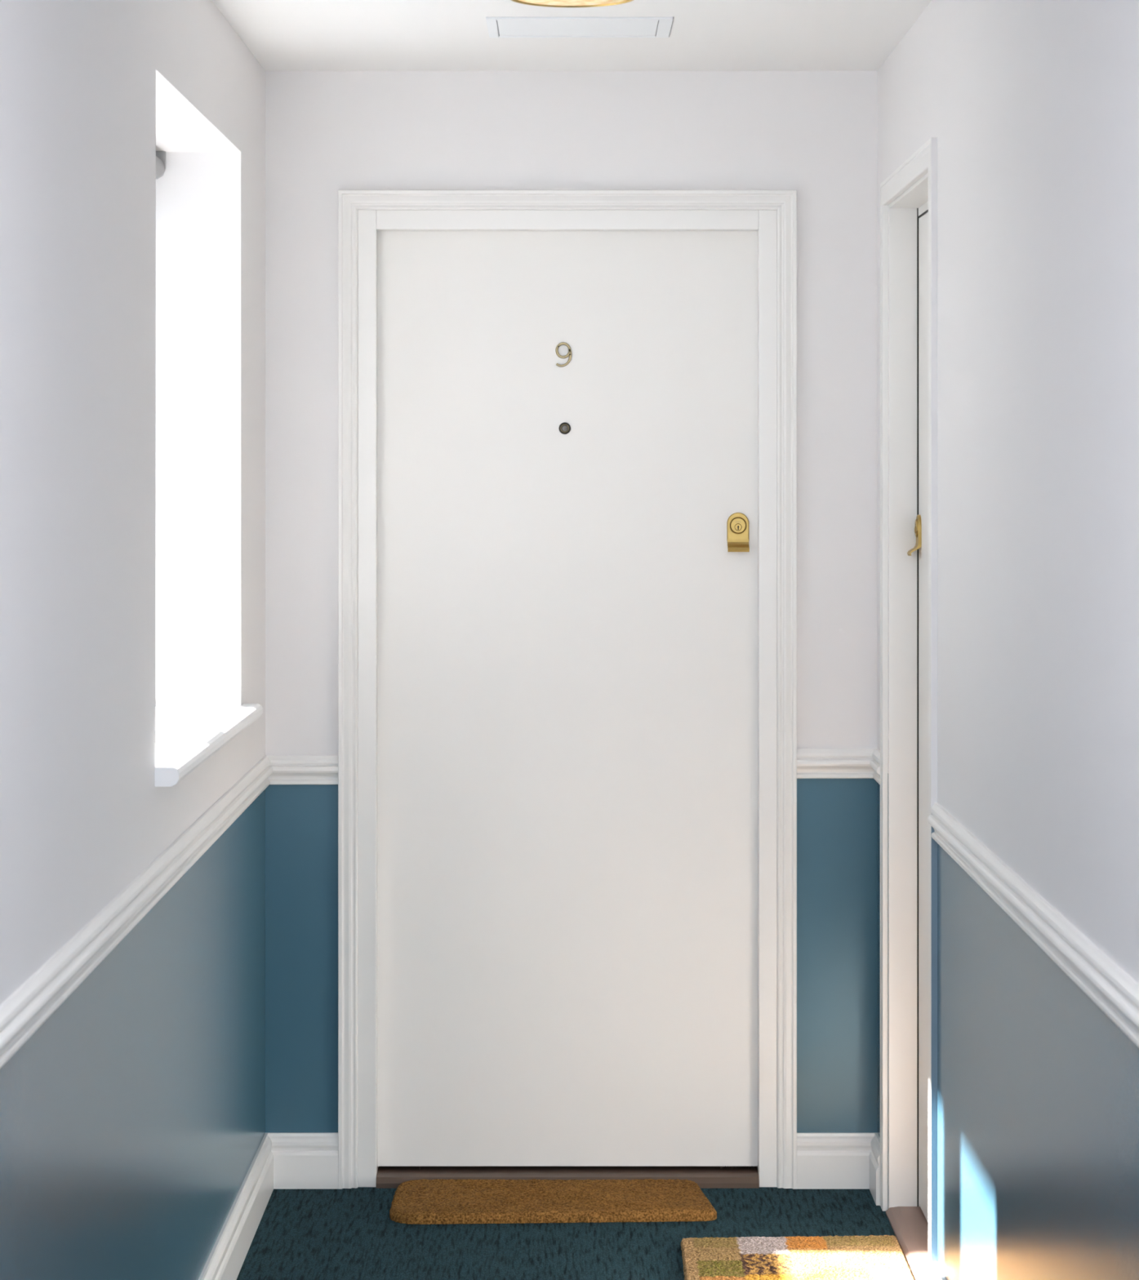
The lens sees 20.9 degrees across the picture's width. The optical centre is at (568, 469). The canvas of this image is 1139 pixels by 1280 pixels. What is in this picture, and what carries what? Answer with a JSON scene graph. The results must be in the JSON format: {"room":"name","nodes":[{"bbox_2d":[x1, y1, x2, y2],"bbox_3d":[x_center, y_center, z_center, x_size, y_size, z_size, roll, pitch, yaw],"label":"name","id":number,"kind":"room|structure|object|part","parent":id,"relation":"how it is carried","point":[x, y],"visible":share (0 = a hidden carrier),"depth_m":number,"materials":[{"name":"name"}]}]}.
{"room":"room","nodes":[
{"label":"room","id":0,"kind":"room"},
{"bbox_2d":[0,0,265,1279],"bbox_3d":[-0.787,0.335,2.050,0.300,2.345,8.900,0,0,0],"label":"wall","id":1,"kind":"structure","parent":0,"point":[132,302],"depth_m":4.46,"materials":[{"name":"white paint"}]},
{"bbox_2d":[0,755,272,1067],"bbox_3d":[-0.628,0.631,2.050,0.018,0.060,8.900,0,0,0],"label":"rail","id":2,"kind":"object","parent":1,"relation":"attached to","point":[23,1012],"visible":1,"depth_m":4.27,"materials":[{"name":"white wood"}]},
{"bbox_2d":[155,151,165,179],"bbox_3d":[-0.806,-0.591,5.394,0.048,0.054,1.229,0,0,0],"label":"roller blind","id":3,"kind":"object","parent":1,"relation":"attached to","point":[160,155],"visible":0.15,"depth_m":5.99,"materials":[{"name":"grey fabric"}]},
{"bbox_2d":[154,703,262,786],"bbox_3d":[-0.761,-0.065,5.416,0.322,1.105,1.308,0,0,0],"label":"windowsill","id":4,"kind":"structure","parent":1,"relation":"in","point":[186,736],"depth_m":5.42,"materials":[{"name":"white plastic"}]},
{"bbox_2d":[198,1133,273,1279],"bbox_3d":[-0.627,1.450,2.050,0.019,0.114,8.900,0,0,0],"label":"baseboard","id":5,"kind":"structure","parent":1,"relation":"attached to","point":[226,1258],"depth_m":5.93,"materials":[{"name":"white wood"}]},
{"bbox_2d":[265,71,877,1170],"bbox_3d":[0.006,0.335,6.600,1.886,2.345,0.200,0,0,0],"label":"wall","id":6,"kind":"structure","parent":0,"point":[813,134],"depth_m":6.50,"materials":[{"name":"white paint"}]},
{"bbox_2d":[265,1132,337,1189],"bbox_3d":[-0.560,1.450,6.490,0.154,0.114,0.019,0,0,0],"label":"baseboard","id":7,"kind":"structure","parent":6,"relation":"attached to","point":[301,1160],"depth_m":6.48,"materials":[{"name":"white wood"}]},
{"bbox_2d":[267,755,337,784],"bbox_3d":[-0.560,0.631,6.491,0.154,0.060,0.018,0,0,0],"label":"rail","id":8,"kind":"object","parent":6,"relation":"attached to","point":[286,770],"visible":0.96,"depth_m":6.49,"materials":[{"name":"white wood"}]},
{"bbox_2d":[337,190,796,1189],"bbox_3d":[-0.002,0.461,6.540,0.961,2.093,0.120,0,0,0],"label":"door","id":9,"kind":"structure","parent":6,"relation":"in","point":[567,419],"depth_m":6.54,"materials":[{"name":"white wood"}]},
{"bbox_3d":[0.358,0.132,6.528,0.046,0.083,0.024,0,0,0],"label":"cylinder pull","id":10,"kind":"part","parent":9,"relation":"part of","materials":[{"name":"gold metal"}]},
{"bbox_2d":[796,748,875,778],"bbox_3d":[0.564,0.617,6.491,0.171,0.062,0.018,0,0,0],"label":"rail","id":11,"kind":"object","parent":6,"relation":"attached to","point":[811,763],"visible":0.97,"depth_m":6.49,"materials":[{"name":"white wood"}]},
{"bbox_2d":[796,1132,877,1189],"bbox_3d":[0.564,1.450,6.490,0.171,0.114,0.019,0,0,0],"label":"baseboard","id":12,"kind":"structure","parent":6,"relation":"attached to","point":[824,1160],"depth_m":6.48,"materials":[{"name":"white wood"}]},
{"bbox_2d":[211,0,932,71],"bbox_3d":[0.006,-0.913,2.000,1.886,0.150,9.400,0,0,0],"label":"ceiling","id":13,"kind":"structure","parent":0,"point":[282,35],"depth_m":5.99,"materials":[{"name":"paint"}]},
{"bbox_2d":[511,0,633,7],"bbox_3d":[0.006,-0.795,4.930,0.206,0.086,0.206,0,0,0],"label":"ceiling light","id":14,"kind":"object","parent":13,"relation":"attached to","point":[551,3],"visible":1,"depth_m":4.99,"materials":[{"name":"white glass"}]},
{"bbox_2d":[518,0,625,5],"bbox_3d":[0.006,-0.757,4.930,0.193,0.011,0.193,0,0,0],"label":"diffuser","id":15,"kind":"object","parent":14,"relation":"attached to","point":[533,2],"depth_m":4.99,"materials":[{"name":"white glass"}]},
{"bbox_2d":[485,17,673,37],"bbox_3d":[0.021,-0.836,5.850,0.348,0.004,0.250,0,0,0],"label":"ceiling hatch","id":16,"kind":"object","parent":13,"relation":"attached to","point":[497,27],"visible":1,"depth_m":5.84,"materials":[{"name":"white plastic"}]},
{"bbox_3d":[0.017,-0.837,5.850,0.300,0.003,0.214,0,0,0],"label":"panel","id":17,"kind":"part","parent":16,"relation":"part of","materials":[{"name":"white plastic"}]},
{"bbox_2d":[235,1186,912,1279],"bbox_3d":[0.006,1.567,2.000,1.886,0.120,9.400,0,0,0],"label":"floor","id":18,"kind":"structure","parent":0,"point":[344,1233],"depth_m":6.08,"materials":[{"name":"teal carpet"}]},
{"bbox_2d":[389,1178,716,1224],"bbox_3d":[-0.033,1.494,6.329,0.664,0.023,0.313,0,0,0],"label":"doormat","id":19,"kind":"object","parent":18,"relation":"on","point":[416,1202],"visible":1,"depth_m":6.28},
{"bbox_2d":[680,1235,914,1279],"bbox_3d":[0.427,1.499,5.700,0.429,0.014,0.683,0,0,0],"label":"doormat","id":20,"kind":"object","parent":18,"relation":"on","point":[871,1257],"visible":1,"depth_m":5.86,"materials":[{"name":"multicoloured fabric"}]},
{"bbox_2d":[877,0,1138,1279],"bbox_3d":[0.799,0.335,2.050,0.300,2.345,8.900,0,0,0],"label":"wall","id":21,"kind":"structure","parent":0,"point":[1031,107],"depth_m":4.32,"materials":[{"name":"white paint"}]},
{"bbox_2d":[869,1133,879,1205],"bbox_3d":[0.639,1.450,6.418,0.019,0.114,0.164,0,0,0],"label":"baseboard","id":22,"kind":"structure","parent":21,"relation":"attached to","point":[874,1155],"depth_m":6.39,"materials":[{"name":"white wood"}]},
{"bbox_2d":[869,748,879,784],"bbox_3d":[0.640,0.617,6.418,0.018,0.062,0.164,0,0,0],"label":"rail","id":23,"kind":"object","parent":21,"relation":"attached to","point":[874,763],"visible":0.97,"depth_m":6.42,"materials":[{"name":"white wood"}]},
{"bbox_2d":[880,137,937,1279],"bbox_3d":[0.708,0.461,5.889,0.141,2.092,0.894,0,0,0],"label":"door frame","id":24,"kind":"structure","parent":21,"relation":"in","point":[911,1213],"depth_m":6.27,"materials":[{"name":"white paint"}]},
{"bbox_3d":[0.714,0.485,5.888,0.130,2.045,0.792,0,0,0],"label":"frame","id":25,"kind":"part","parent":24,"relation":"part of","materials":[{"name":"white wood"}]},
{"bbox_3d":[0.698,0.132,6.242,0.024,0.083,0.046,0,0,0],"label":"cylinder pull","id":26,"kind":"part","parent":24,"relation":"part of","materials":[{"name":"gold metal"}]},
{"bbox_2d":[928,1261,946,1279],"bbox_3d":[0.639,1.450,1.522,0.019,0.114,7.843,0,0,0],"label":"baseboard","id":27,"kind":"structure","parent":21,"relation":"attached to","point":[935,1273],"depth_m":5.39,"materials":[{"name":"white wood"}]},
{"bbox_2d":[927,802,1138,1046],"bbox_3d":[0.640,0.617,1.522,0.018,0.062,7.843,0,0,0],"label":"rail","id":28,"kind":"object","parent":21,"relation":"attached to","point":[1109,987],"visible":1,"depth_m":4.13,"materials":[{"name":"white wood"}]}
]}

